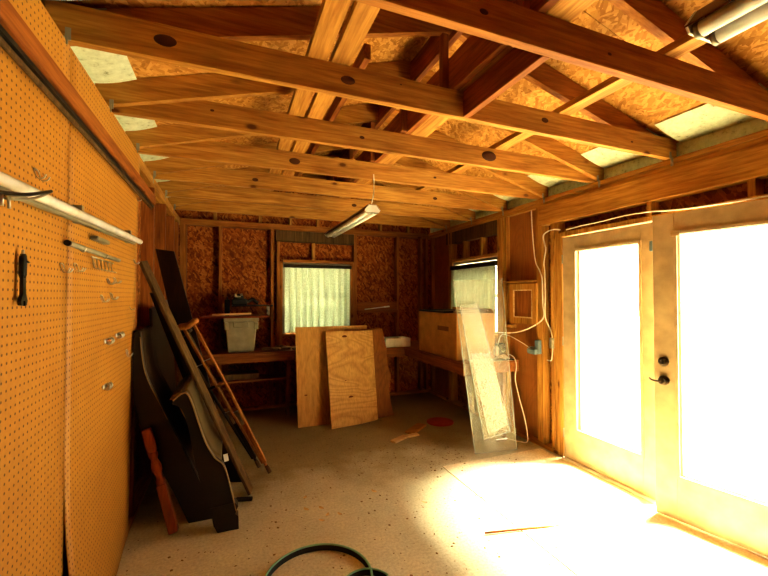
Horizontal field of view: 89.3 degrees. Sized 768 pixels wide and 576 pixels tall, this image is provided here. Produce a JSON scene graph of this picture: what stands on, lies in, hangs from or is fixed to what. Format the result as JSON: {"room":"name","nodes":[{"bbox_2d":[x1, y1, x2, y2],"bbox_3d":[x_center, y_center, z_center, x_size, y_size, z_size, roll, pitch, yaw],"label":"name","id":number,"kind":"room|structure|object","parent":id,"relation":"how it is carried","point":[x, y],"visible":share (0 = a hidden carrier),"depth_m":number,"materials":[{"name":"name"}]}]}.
{"room":"workshop shed","nodes":[
{"label":"workshop shed","id":0,"kind":"room"},
{"bbox_2d":[62,157,179,575],"bbox_3d":[-1.286,0.280,1.540,0.100,2.460,7.020,0,-1,-22],"label":"wall","id":1,"kind":"structure","parent":0,"point":[158,227],"depth_m":3.11,"materials":[{"name":"brown wood"}]},
{"bbox_2d":[0,46,68,575],"bbox_3d":[-0.972,0.406,0.890,0.005,2.162,1.215,0,-1,-22],"label":"pegboard","id":2,"kind":"object","parent":1,"relation":"attached to","point":[34,132],"visible":0.91,"depth_m":1.21,"materials":[{"name":"brown wood"}]},
{"bbox_2d":[17,250,30,305],"bbox_3d":[-1.042,-0.029,1.128,0.024,0.162,0.054,1,-1,-31],"label":"wrench","id":3,"kind":"object","parent":2,"relation":"hanging from","point":[22,300],"visible":1,"depth_m":1.11,"materials":[{"name":"metal"}]},
{"bbox_2d":[0,190,52,208],"bbox_3d":[-0.910,-0.226,0.909,0.120,0.098,0.321,0,-1,-22],"label":"hook","id":4,"kind":"object","parent":2,"relation":"attached to","point":[41,194],"visible":1,"depth_m":0.90,"materials":[{"name":"metal"}]},
{"bbox_2d":[33,167,50,181],"bbox_3d":[-1.078,-0.357,1.225,0.034,0.037,0.038,0,-1,-22],"label":"wire hook","id":5,"kind":"object","parent":2,"relation":"attached to","point":[34,168],"visible":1,"depth_m":1.22,"materials":[{"name":"metal"}]},
{"bbox_2d":[59,263,72,272],"bbox_3d":[-1.155,-0.074,1.415,0.034,0.037,0.038,0,-1,-22],"label":"wire hook","id":6,"kind":"object","parent":2,"relation":"attached to","point":[64,271],"visible":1,"depth_m":1.41,"materials":[{"name":"metal"}]},
{"bbox_2d":[0,171,142,244],"bbox_3d":[-1.144,-0.284,1.435,0.066,0.132,2.101,0,-1,-22],"label":"lamp","id":7,"kind":"object","parent":2,"relation":"attached to","point":[76,214],"visible":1,"depth_m":1.32,"materials":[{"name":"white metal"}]},
{"bbox_2d":[9,0,70,81],"bbox_3d":[-0.972,-0.838,0.914,0.005,0.180,1.215,0,-1,-22],"label":"pegboard","id":8,"kind":"object","parent":1,"relation":"attached to","point":[34,14],"visible":0.66,"depth_m":1.29,"materials":[{"name":"brown wood"}]},
{"bbox_2d":[0,0,155,209],"bbox_3d":[-1.254,-0.680,1.670,0.039,0.107,2.835,0,-1,-22],"label":"wooden beam","id":9,"kind":"structure","parent":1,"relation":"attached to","point":[17,40],"depth_m":1.33,"materials":[{"name":"brown wood"}]},
{"bbox_2d":[63,121,138,575],"bbox_3d":[-1.379,0.428,2.037,0.093,2.162,1.206,0,-1,-22],"label":"pegboard","id":10,"kind":"object","parent":1,"relation":"attached to","point":[98,421],"visible":0.88,"depth_m":1.80,"materials":[{"name":"brown wood"}]},
{"bbox_2d":[73,263,85,271],"bbox_3d":[-1.205,-0.081,1.541,0.034,0.037,0.038,0,-1,-22],"label":"wire hook","id":11,"kind":"object","parent":10,"relation":"attached to","point":[73,263],"visible":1,"depth_m":1.53,"materials":[{"name":"metal"}]},
{"bbox_2d":[63,240,120,261],"bbox_3d":[-1.290,-0.155,1.756,0.032,0.031,0.712,0,-1,-22],"label":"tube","id":12,"kind":"object","parent":10,"relation":"attached to","point":[69,243],"visible":1,"depth_m":1.62,"materials":[{"name":"metal"}]},
{"bbox_2d":[90,236,109,244],"bbox_3d":[-1.292,-0.217,1.773,0.031,0.018,0.180,0,-1,-22],"label":"file","id":13,"kind":"object","parent":10,"relation":"attached to","point":[98,239],"visible":1,"depth_m":1.75,"materials":[{"name":"brown wood"}]},
{"bbox_2d":[91,256,116,272],"bbox_3d":[-1.312,-0.106,1.838,0.030,0.059,0.340,0,-1,-22],"label":"hook rack","id":14,"kind":"object","parent":10,"relation":"attached to","point":[104,261],"visible":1,"depth_m":1.79,"materials":[{"name":"metal"}]},
{"bbox_2d":[102,382,112,390],"bbox_3d":[-1.356,0.482,1.913,0.034,0.037,0.060,0,-1,-22],"label":"clip","id":15,"kind":"object","parent":10,"relation":"attached to","point":[110,384],"visible":1,"depth_m":1.90,"materials":[{"name":"metal"}]},
{"bbox_2d":[104,337,114,344],"bbox_3d":[-1.363,0.263,1.936,0.034,0.037,0.060,0,-1,-22],"label":"clip","id":16,"kind":"object","parent":10,"relation":"attached to","point":[112,339],"visible":1,"depth_m":1.92,"materials":[{"name":"metal"}]},
{"bbox_2d":[115,331,124,338],"bbox_3d":[-1.437,0.256,2.122,0.034,0.037,0.060,0,-1,-22],"label":"clip","id":17,"kind":"object","parent":10,"relation":"attached to","point":[122,333],"visible":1,"depth_m":2.11,"materials":[{"name":"metal"}]},
{"bbox_2d":[70,49,139,174],"bbox_3d":[-1.425,-0.816,2.058,0.005,0.180,1.234,0,-1,-22],"label":"pegboard","id":18,"kind":"object","parent":1,"relation":"attached to","point":[80,80],"visible":0.68,"depth_m":1.82,"materials":[{"name":"brown wood"}]},
{"bbox_2d":[168,173,449,231],"bbox_3d":[-0.715,-1.144,4.904,3.537,0.685,0.093,0,-1,-22],"label":"roof truss","id":19,"kind":"object","parent":1,"relation":"on","point":[187,204],"visible":0.45,"depth_m":4.76,"materials":[{"name":"brown wood"}]},
{"bbox_2d":[158,153,474,224],"bbox_3d":[-0.491,-1.155,4.337,3.537,0.685,0.093,0,-1,-22],"label":"roof truss","id":20,"kind":"object","parent":1,"relation":"on","point":[178,189],"visible":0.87,"depth_m":4.19,"materials":[{"name":"brown wood"}]},
{"bbox_2d":[145,140,506,215],"bbox_3d":[-0.266,-1.166,3.769,3.537,0.685,0.093,0,-1,-22],"label":"roof truss","id":21,"kind":"object","parent":1,"relation":"on","point":[173,169],"visible":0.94,"depth_m":3.63,"materials":[{"name":"brown wood"}]},
{"bbox_2d":[282,1,379,175],"bbox_3d":[-0.240,-1.072,1.926,0.093,0.036,3.520,0,-1,-22],"label":"board","id":22,"kind":"object","parent":21,"relation":"on","point":[361,16],"visible":0.72,"depth_m":1.71,"materials":[{"name":"brown wood"}]},
{"bbox_2d":[125,103,547,203],"bbox_3d":[-0.042,-1.176,3.202,3.537,0.685,0.093,0,-1,-22],"label":"roof truss","id":23,"kind":"object","parent":1,"relation":"on","point":[182,141],"visible":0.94,"depth_m":3.05,"materials":[{"name":"brown wood"}]},
{"bbox_2d":[285,43,370,192],"bbox_3d":[-0.643,-1.184,3.404,0.036,0.078,3.040,0,-1,-22],"label":"board","id":24,"kind":"structure","parent":23,"relation":"attached to","point":[363,58],"depth_m":2.48,"materials":[{"name":"brown wood"}]},
{"bbox_2d":[325,174,380,237],"bbox_3d":[-0.305,-0.733,3.518,0.170,0.380,1.300,0,-1,-22],"label":"lamp","id":25,"kind":"object","parent":23,"relation":"hanging from","point":[370,210],"visible":1,"depth_m":3.21,"materials":[{"name":"white paint"}]},
{"bbox_2d":[95,60,603,187],"bbox_3d":[0.183,-1.187,2.635,3.537,0.685,0.093,0,-1,-22],"label":"roof truss","id":26,"kind":"object","parent":1,"relation":"on","point":[181,99],"visible":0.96,"depth_m":2.36,"materials":[{"name":"brown wood"}]},
{"bbox_2d":[328,0,595,198],"bbox_3d":[0.188,-1.134,2.732,0.165,0.190,4.300,0,-1,-22],"label":"ceiling beam","id":27,"kind":"structure","parent":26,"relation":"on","point":[476,55],"depth_m":1.96,"materials":[{"name":"brown wood"}]},
{"bbox_2d":[45,0,676,165],"bbox_3d":[0.393,-1.197,2.105,3.537,0.685,0.093,0,-1,-22],"label":"roof truss","id":28,"kind":"object","parent":1,"relation":"on","point":[209,39],"visible":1,"depth_m":1.80,"materials":[{"name":"brown wood"}]},
{"bbox_2d":[269,0,351,174],"bbox_3d":[-0.313,-1.075,1.806,0.092,0.036,3.950,0,-1,-22],"label":"board","id":29,"kind":"object","parent":28,"relation":"on","point":[332,13],"visible":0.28,"depth_m":1.67,"materials":[{"name":"brown wood"}]},
{"bbox_2d":[396,34,707,203],"bbox_3d":[0.823,-1.052,3.008,0.090,0.036,3.450,0,-1,-22],"label":"board","id":30,"kind":"object","parent":28,"relation":"on","point":[685,44],"visible":0.31,"depth_m":2.13,"materials":[{"name":"brown wood"}]},
{"bbox_2d":[353,0,767,121],"bbox_3d":[0.618,-1.208,1.538,3.537,0.685,0.093,0,-1,-22],"label":"roof truss","id":31,"kind":"object","parent":1,"relation":"on","point":[709,76],"visible":0.99,"depth_m":1.66,"materials":[{"name":"brown wood"}]},
{"bbox_2d":[316,30,462,194],"bbox_3d":[0.353,-1.440,2.211,0.038,0.160,7.000,0,-1,-22],"label":"board","id":32,"kind":"object","parent":31,"relation":"attached to","point":[427,57],"visible":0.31,"depth_m":2.47,"materials":[{"name":"brown wood"}]},
{"bbox_2d":[463,47,548,117],"bbox_3d":[0.544,-0.985,1.820,0.038,0.136,0.570,0,-1,-22],"label":"joist blocking","id":33,"kind":"object","parent":31,"relation":"attached to","point":[517,63],"visible":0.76,"depth_m":1.80,"materials":[{"name":"brown wood"}]},
{"bbox_2d":[175,190,430,416],"bbox_3d":[-0.916,0.040,5.389,3.617,3.087,0.145,0,-1,-22],"label":"wall","id":34,"kind":"structure","parent":0,"point":[221,256],"depth_m":5.22,"materials":[{"name":"brown wood"}]},
{"bbox_2d":[282,262,349,333],"bbox_3d":[-0.934,0.136,5.420,0.945,0.955,0.070,0,-1,-22],"label":"window","id":35,"kind":"structure","parent":34,"relation":"in","point":[283,320],"depth_m":5.23,"materials":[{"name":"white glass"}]},
{"bbox_2d":[284,264,351,332],"bbox_3d":[-0.903,0.142,5.363,0.940,0.912,0.061,0,-1,-22],"label":"curtain","id":36,"kind":"object","parent":35,"relation":"hanging from","point":[315,295],"visible":0.93,"depth_m":5.35,"materials":[{"name":"fabric"}]},
{"bbox_2d":[116,392,576,575],"bbox_3d":[0.324,1.597,2.168,3.820,0.150,7.250,0,-1,-22],"label":"floor","id":37,"kind":"structure","parent":0,"point":[148,546],"depth_m":2.65,"materials":[{"name":"concrete"}]},
{"bbox_2d":[141,427,178,534],"bbox_3d":[-1.390,1.197,2.417,0.221,0.653,0.061,0,-1,-8],"label":"turned post","id":38,"kind":"object","parent":37,"relation":"on","point":[151,448],"visible":1,"depth_m":2.40,"materials":[{"name":"brown wood"}]},
{"bbox_2d":[149,300,175,479],"bbox_3d":[-1.934,0.820,3.451,0.104,1.448,1.030,0,-1,-22],"label":"board","id":39,"kind":"object","parent":37,"relation":"on","point":[164,354],"visible":0.26,"depth_m":3.33,"materials":[{"name":"brown wood"}]},
{"bbox_2d":[132,326,211,522],"bbox_3d":[-1.445,0.902,2.716,0.476,1.255,0.474,0,-1,-22],"label":"headboard","id":40,"kind":"object","parent":37,"relation":"on","point":[152,393],"visible":0.8,"depth_m":2.51,"materials":[{"name":"black paint"}]},
{"bbox_2d":[155,249,216,408],"bbox_3d":[-1.585,0.612,3.261,0.595,1.858,0.116,0,-1,-24],"label":"board","id":41,"kind":"object","parent":37,"relation":"on","point":[177,300],"visible":0.42,"depth_m":3.19,"materials":[{"name":"brown wood"}]},
{"bbox_2d":[150,293,240,481],"bbox_3d":[-1.450,0.787,3.016,0.667,1.498,0.078,0,-1,-20],"label":"board","id":42,"kind":"object","parent":37,"relation":"on","point":[233,475],"visible":0.3,"depth_m":2.97,"materials":[{"name":"brown wood"}]},
{"bbox_2d":[139,261,252,495],"bbox_3d":[-1.311,0.672,2.765,0.752,1.716,0.084,1,-1,-27],"label":"plank","id":43,"kind":"object","parent":37,"relation":"on","point":[146,269],"visible":0.92,"depth_m":2.74,"materials":[{"name":"brown wood"}]},
{"bbox_2d":[169,375,238,532],"bbox_3d":[-1.219,1.085,2.681,0.403,0.889,0.620,0,-1,-22],"label":"footboard","id":44,"kind":"object","parent":37,"relation":"on","point":[206,441],"visible":0.94,"depth_m":2.43,"materials":[{"name":"black paint"}]},
{"bbox_2d":[180,328,260,467],"bbox_3d":[-1.367,0.924,3.196,0.698,1.226,0.096,0,-1,-22],"label":"crutch","id":45,"kind":"object","parent":37,"relation":"on","point":[235,427],"visible":0.66,"depth_m":3.24,"materials":[{"name":"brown wood"}]},
{"bbox_2d":[178,318,271,473],"bbox_3d":[-1.271,0.885,3.121,0.720,1.300,0.096,0,-1,-22],"label":"crutch","id":46,"kind":"object","parent":37,"relation":"on","point":[245,428],"visible":0.97,"depth_m":3.11,"materials":[{"name":"brown wood"}]},
{"bbox_2d":[236,496,252,501],"bbox_3d":[-1.008,1.521,2.802,0.116,0.024,0.030,0,-1,-4],"label":"bracket","id":47,"kind":"object","parent":37,"relation":"on","point":[240,499],"visible":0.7,"depth_m":2.79,"materials":[{"name":"metal"}]},
{"bbox_2d":[201,346,295,415],"bbox_3d":[-1.631,1.172,4.818,1.530,0.800,0.440,0,-1,-22],"label":"workbench","id":48,"kind":"object","parent":37,"relation":"on","point":[222,356],"visible":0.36,"depth_m":4.71,"materials":[{"name":"brown wood"}]},
{"bbox_2d":[220,370,258,380],"bbox_3d":[-1.780,1.075,4.804,0.440,0.067,0.240,0,-1,-22],"label":"board","id":49,"kind":"object","parent":48,"relation":"on","point":[245,374],"visible":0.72,"depth_m":4.74,"materials":[{"name":"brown wood"}]},
{"bbox_2d":[223,318,258,352],"bbox_3d":[-1.753,0.565,4.766,0.400,0.411,0.358,0,-1,-22],"label":"storage tote","id":50,"kind":"object","parent":48,"relation":"on","point":[240,332],"visible":0.95,"depth_m":4.63,"materials":[{"name":"grey plastic"}]},
{"bbox_2d":[201,313,268,318],"bbox_3d":[-1.810,0.328,4.742,0.750,0.059,0.380,0,-1,-22],"label":"board","id":51,"kind":"object","parent":50,"relation":"on","point":[211,316],"depth_m":4.58,"materials":[{"name":"brown wood"}]},
{"bbox_2d":[224,297,229,315],"bbox_3d":[-1.924,0.223,4.774,0.060,0.231,0.180,0,-1,-22],"label":"bottle","id":52,"kind":"object","parent":51,"relation":"on","point":[227,301],"visible":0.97,"depth_m":4.69,"materials":[{"name":"black paint"}]},
{"bbox_2d":[232,305,272,314],"bbox_3d":[-1.643,0.276,4.852,0.480,0.127,0.260,0,-1,-22],"label":"metal tray","id":53,"kind":"object","parent":51,"relation":"on","point":[268,306],"visible":1,"depth_m":4.74,"materials":[{"name":"black metal"}]},
{"bbox_2d":[232,293,258,304],"bbox_3d":[-1.713,0.139,4.812,0.319,0.144,0.188,0,-1,-22],"label":"saw","id":54,"kind":"object","parent":53,"relation":"on","point":[238,299],"visible":1,"depth_m":4.72,"materials":[{"name":"plastic"}]},
{"bbox_2d":[209,373,285,384],"bbox_3d":[-1.790,1.120,4.772,1.100,0.022,0.330,0,-1,-22],"label":"shelf","id":55,"kind":"object","parent":48,"relation":"attached to","point":[273,376],"depth_m":4.77,"materials":[{"name":"brown wood"}]},
{"bbox_2d":[201,346,295,356],"bbox_3d":[-1.631,0.783,4.825,1.530,0.022,0.440,0,-1,-22],"label":"countertop","id":56,"kind":"structure","parent":48,"relation":"on","point":[223,352],"depth_m":4.68,"materials":[{"name":"brown wood"}]},
{"bbox_2d":[271,347,280,350],"bbox_3d":[-1.335,0.751,4.819,0.126,0.047,0.106,0,-1,-22],"label":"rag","id":57,"kind":"object","parent":48,"relation":"on","point":[272,348],"visible":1,"depth_m":4.79,"materials":[{"name":"grey fabric"}]},
{"bbox_2d":[265,543,387,575],"bbox_3d":[-0.329,1.500,2.057,0.626,0.036,0.443,0,-1,-22],"label":"garden hose","id":58,"kind":"object","parent":37,"relation":"on","point":[368,570],"visible":1,"depth_m":2.17,"materials":[{"name":"rubber"}]},
{"bbox_2d":[295,325,366,427],"bbox_3d":[-0.590,1.014,4.616,0.885,1.104,0.237,0,-1,-22],"label":"plywood sheet","id":59,"kind":"object","parent":37,"relation":"on","point":[313,399],"visible":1,"depth_m":4.52,"materials":[{"name":"brown plywood"}]},
{"bbox_2d":[325,330,377,428],"bbox_3d":[-0.362,1.040,4.563,0.590,1.049,0.332,0,-1,-22],"label":"plywood sheet","id":60,"kind":"object","parent":37,"relation":"on","point":[350,354],"visible":1,"depth_m":4.54,"materials":[{"name":"brown wood"}]},
{"bbox_2d":[344,329,393,417],"bbox_3d":[-0.181,1.035,4.744,0.570,1.066,0.210,0,-1,-22],"label":"plywood sheet","id":61,"kind":"object","parent":37,"relation":"on","point":[382,373],"visible":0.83,"depth_m":4.78,"materials":[{"name":"brown wood"}]},
{"bbox_2d":[126,413,630,575],"bbox_3d":[-0.060,1.533,3.172,3.248,0.012,2.807,0,-1,-22],"label":"crumbs","id":62,"kind":"object","parent":37,"relation":"on","point":[441,413],"visible":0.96,"depth_m":3.14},
{"bbox_2d":[386,347,404,356],"bbox_3d":[-0.358,1.180,5.203,1.100,0.800,0.660,0,-1,-22],"label":"workbench","id":63,"kind":"object","parent":37,"relation":"on","point":[392,351],"visible":0.21,"depth_m":5.06,"materials":[{"name":"brown wood"}]},
{"bbox_2d":[386,347,404,349],"bbox_3d":[-0.358,0.791,5.211,1.100,0.022,0.660,0,-1,-22],"label":"countertop","id":64,"kind":"structure","parent":63,"relation":"on","point":[391,348],"depth_m":5.08,"materials":[{"name":"brown wood"}]},
{"bbox_2d":[384,336,409,347],"bbox_3d":[0.139,0.722,5.232,0.360,0.114,0.250,0,-1,-22],"label":"box","id":65,"kind":"object","parent":63,"relation":"on","point":[394,341],"visible":0.72,"depth_m":5.13,"materials":[{"name":"cardboard"}]},
{"bbox_2d":[390,434,407,443],"bbox_3d":[0.160,1.544,3.982,0.070,0.020,0.215,-1,-1,41],"label":"scrap","id":66,"kind":"object","parent":37,"relation":"on","point":[402,437],"visible":1,"depth_m":3.97,"materials":[{"name":"brown wood"}]},
{"bbox_2d":[407,432,418,437],"bbox_3d":[0.297,1.546,4.084,0.143,0.018,0.060,1,-1,-34],"label":"scrap","id":67,"kind":"object","parent":37,"relation":"on","point":[415,434],"visible":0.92,"depth_m":4.08,"materials":[{"name":"brown wood"}]},
{"bbox_2d":[405,423,425,433],"bbox_3d":[0.352,1.548,4.284,0.110,0.022,0.320,-1,-1,30],"label":"scrap","id":68,"kind":"object","parent":37,"relation":"on","point":[417,427],"visible":1,"depth_m":4.25,"materials":[{"name":"brown wood"}]},
{"bbox_2d":[427,417,453,426],"bbox_3d":[0.651,1.555,4.520,0.310,0.020,0.310,0,-1,-22],"label":"disc","id":69,"kind":"object","parent":37,"relation":"on","point":[435,421],"visible":1,"depth_m":4.50,"materials":[{"name":"plastic"}]},
{"bbox_2d":[405,340,518,436],"bbox_3d":[0.732,1.174,4.902,0.685,0.800,2.017,0,-1,-22],"label":"workbench","id":70,"kind":"object","parent":37,"relation":"on","point":[500,367],"visible":0.66,"depth_m":4.08,"materials":[{"name":"brown wood"}]},
{"bbox_2d":[419,307,494,360],"bbox_3d":[0.821,0.499,4.543,0.482,0.534,0.860,0,-1,-22],"label":"carton","id":71,"kind":"object","parent":70,"relation":"on","point":[439,335],"visible":0.8,"depth_m":4.20,"materials":[{"name":"cardboard"}]},
{"bbox_2d":[419,309,454,312],"bbox_3d":[0.758,0.273,4.641,0.450,0.020,0.600,0,-1,-22],"label":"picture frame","id":72,"kind":"object","parent":71,"relation":"on","point":[425,310],"visible":0.72,"depth_m":4.65,"materials":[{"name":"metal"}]},
{"bbox_2d":[453,311,485,313],"bbox_3d":[0.943,0.265,4.271,0.340,0.022,0.140,0,-1,-24],"label":"book","id":73,"kind":"object","parent":71,"relation":"on","point":[458,312],"visible":0.86,"depth_m":4.19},
{"bbox_2d":[455,309,488,310],"bbox_3d":[0.968,0.242,4.288,0.340,0.022,0.140,0,-1,-20],"label":"book","id":74,"kind":"object","parent":73,"relation":"on","point":[455,309],"visible":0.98,"depth_m":4.22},
{"bbox_2d":[405,340,518,365],"bbox_3d":[0.732,0.785,4.909,0.685,0.022,2.017,0,-1,-22],"label":"countertop","id":75,"kind":"structure","parent":70,"relation":"on","point":[414,344],"depth_m":4.13,"materials":[{"name":"brown wood"}]},
{"bbox_2d":[481,354,514,361],"bbox_3d":[1.205,0.736,4.088,0.340,0.047,0.140,0,-1,-22],"label":"tray","id":76,"kind":"object","parent":70,"relation":"on","point":[503,357],"visible":0.94,"depth_m":4.06,"materials":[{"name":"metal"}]},
{"bbox_2d":[494,343,505,356],"bbox_3d":[1.255,0.683,4.240,0.135,0.154,0.096,0,-1,-22],"label":"charger","id":77,"kind":"object","parent":70,"relation":"on","point":[499,349],"visible":0.89,"depth_m":4.21,"materials":[{"name":"plastic"}]},
{"bbox_2d":[494,346,498,355],"bbox_3d":[1.215,0.681,4.209,0.037,0.100,0.045,0,-1,-22],"label":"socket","id":78,"kind":"object","parent":77,"relation":"attached to","point":[496,348],"depth_m":4.19,"materials":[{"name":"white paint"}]},
{"bbox_2d":[508,354,527,442],"bbox_3d":[1.378,1.121,3.976,0.232,0.859,0.120,-1,-1,42],"label":"cable","id":79,"kind":"object","parent":70,"relation":"hanging from","point":[509,354],"visible":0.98,"depth_m":3.97,"materials":[{"name":"white plastic"}]},
{"bbox_2d":[453,281,516,453],"bbox_3d":[1.051,0.724,3.880,0.585,1.662,0.417,0,-1,-22],"label":"sheet","id":80,"kind":"object","parent":37,"relation":"on","point":[453,281],"visible":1,"depth_m":3.81,"materials":[{"name":"beige"}]},
{"bbox_2d":[459,303,510,439],"bbox_3d":[0.966,0.788,3.787,0.453,1.275,0.234,-1,-1,41],"label":"sheet","id":81,"kind":"object","parent":80,"relation":"attached to","point":[477,303],"visible":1,"depth_m":3.76,"materials":[{"name":"beige"}]},
{"bbox_2d":[442,448,767,575],"bbox_3d":[1.506,1.521,2.297,1.083,0.005,2.715,0,-1,-22],"label":"sunlight patch","id":82,"kind":"object","parent":37,"relation":"on","point":[661,545],"visible":0.9,"depth_m":2.52,"materials":[{"name":"white concrete"}]},
{"bbox_2d":[485,524,564,533],"bbox_3d":[0.889,1.515,2.449,0.538,0.012,0.016,0,-1,-9],"label":"stick","id":83,"kind":"object","parent":82,"relation":"on","point":[534,527],"visible":1,"depth_m":2.44,"materials":[{"name":"brown wood"}]},
{"bbox_2d":[561,457,767,559],"bbox_3d":[2.008,1.527,2.724,0.160,0.010,1.801,0,-1,-22],"label":"threshold","id":84,"kind":"object","parent":37,"relation":"on","point":[653,501],"visible":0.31,"depth_m":3.04,"materials":[{"name":"beige wood"}]},
{"bbox_2d":[41,0,767,232],"bbox_3d":[0.353,-1.242,2.207,4.017,0.669,7.300,0,-1,-22],"label":"ceiling","id":85,"kind":"structure","parent":0,"point":[695,125],"depth_m":2.40,"materials":[{"name":"wood"}]},
{"bbox_2d":[684,0,767,45],"bbox_3d":[0.985,-0.843,0.366,0.128,0.500,1.225,0,-1,-22],"label":"lamp","id":86,"kind":"object","parent":85,"relation":"hanging from","point":[718,21],"visible":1,"depth_m":0.87,"materials":[{"name":"white paint"}]},
{"bbox_2d":[428,129,767,455],"bbox_3d":[1.961,0.304,2.825,0.150,2.460,7.020,0,-1,-22],"label":"wall","id":87,"kind":"structure","parent":0,"point":[737,168],"depth_m":3.81,"materials":[{"name":"brown wood"}]},
{"bbox_2d":[454,257,497,333],"bbox_3d":[1.174,0.094,4.925,0.070,0.900,0.965,0,-1,-22],"label":"window","id":88,"kind":"structure","parent":87,"relation":"in","point":[490,258],"depth_m":4.71,"materials":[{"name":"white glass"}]},
{"bbox_2d":[450,260,496,331],"bbox_3d":[1.113,0.103,4.903,0.061,0.822,0.980,0,-1,-22],"label":"curtain","id":89,"kind":"object","parent":88,"relation":"hanging from","point":[474,283],"visible":0.64,"depth_m":4.82,"materials":[{"name":"fabric"}]},
{"bbox_2d":[495,210,544,332],"bbox_3d":[1.373,-0.134,4.125,0.063,1.296,0.791,1,-1,-25],"label":"cable","id":90,"kind":"object","parent":87,"relation":"attached to","point":[531,210],"visible":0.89,"depth_m":3.88,"materials":[{"name":"white plastic"}]},
{"bbox_2d":[509,283,537,324],"bbox_3d":[1.430,0.162,4.005,0.020,0.410,0.400,0,-1,-22],"label":"door","id":91,"kind":"structure","parent":87,"relation":"attached to","point":[523,298],"depth_m":3.98,"materials":[{"name":"brown wood"}]},
{"bbox_2d":[527,340,541,354],"bbox_3d":[1.483,0.587,3.865,0.090,0.145,0.145,0,-1,-22],"label":"outlet box","id":92,"kind":"object","parent":87,"relation":"attached to","point":[537,349],"visible":0.98,"depth_m":3.81,"materials":[{"name":"grey metal"}]},
{"bbox_2d":[498,334,530,348],"bbox_3d":[1.349,0.556,4.014,0.017,0.138,0.462,1,-1,-32],"label":"cable","id":93,"kind":"object","parent":92,"relation":"attached to","point":[502,334],"visible":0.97,"depth_m":4.04,"materials":[{"name":"white plastic"}]},
{"bbox_2d":[549,338,553,348],"bbox_3d":[1.582,0.520,3.672,0.032,0.100,0.036,0,-1,-22],"label":"switch box","id":94,"kind":"object","parent":87,"relation":"attached to","point":[551,340],"visible":1,"depth_m":3.66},
{"bbox_2d":[543,229,560,337],"bbox_3d":[1.586,-0.042,3.682,0.018,1.028,0.219,0,-1,-22],"label":"cable","id":95,"kind":"object","parent":87,"relation":"attached to","point":[551,229],"visible":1,"depth_m":3.75,"materials":[{"name":"white plastic"}]},
{"bbox_2d":[561,222,655,499],"bbox_3d":[1.819,0.529,3.171,0.064,2.000,0.866,0,-1,-22],"label":"door","id":96,"kind":"structure","parent":87,"relation":"in","point":[632,468],"depth_m":3.11,"materials":[{"name":"paint"}]},
{"bbox_2d":[649,241,652,250],"bbox_3d":[1.935,-0.304,2.798,0.023,0.075,0.043,0,-1,-22],"label":"hinge","id":97,"kind":"object","parent":96,"relation":"attached to","point":[650,242],"visible":0.46,"depth_m":2.80,"materials":[{"name":"grey metal"}]},
{"bbox_2d":[558,193,767,456],"bbox_3d":[2.016,0.503,2.747,0.102,2.060,1.885,0,-1,-22],"label":"door frame","id":98,"kind":"structure","parent":87,"relation":"attached to","point":[647,219],"depth_m":3.56,"materials":[{"name":"brown wood"}]},
{"bbox_2d":[566,195,767,229],"bbox_3d":[1.986,-0.539,2.658,0.038,0.071,1.860,0,-1,-20],"label":"cable","id":99,"kind":"object","parent":87,"relation":"attached to","point":[765,195],"visible":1,"depth_m":2.62,"materials":[{"name":"white plastic"}]},
{"bbox_2d":[649,199,767,556],"bbox_3d":[2.069,0.503,2.294,0.109,2.005,0.889,1,-1,-33],"label":"door","id":100,"kind":"structure","parent":87,"relation":"in","point":[735,517],"depth_m":2.54,"materials":[{"name":"paint"}]},
{"label":"outside","id":101,"kind":"structure","parent":0,"visible":0},
{"bbox_2d":[496,310,767,501],"bbox_3d":[-0.920,1.754,2.291,60.000,0.140,65.000,0,-1,-22],"label":"ground","id":102,"kind":"structure","parent":101,"point":[725,363],"depth_m":6.64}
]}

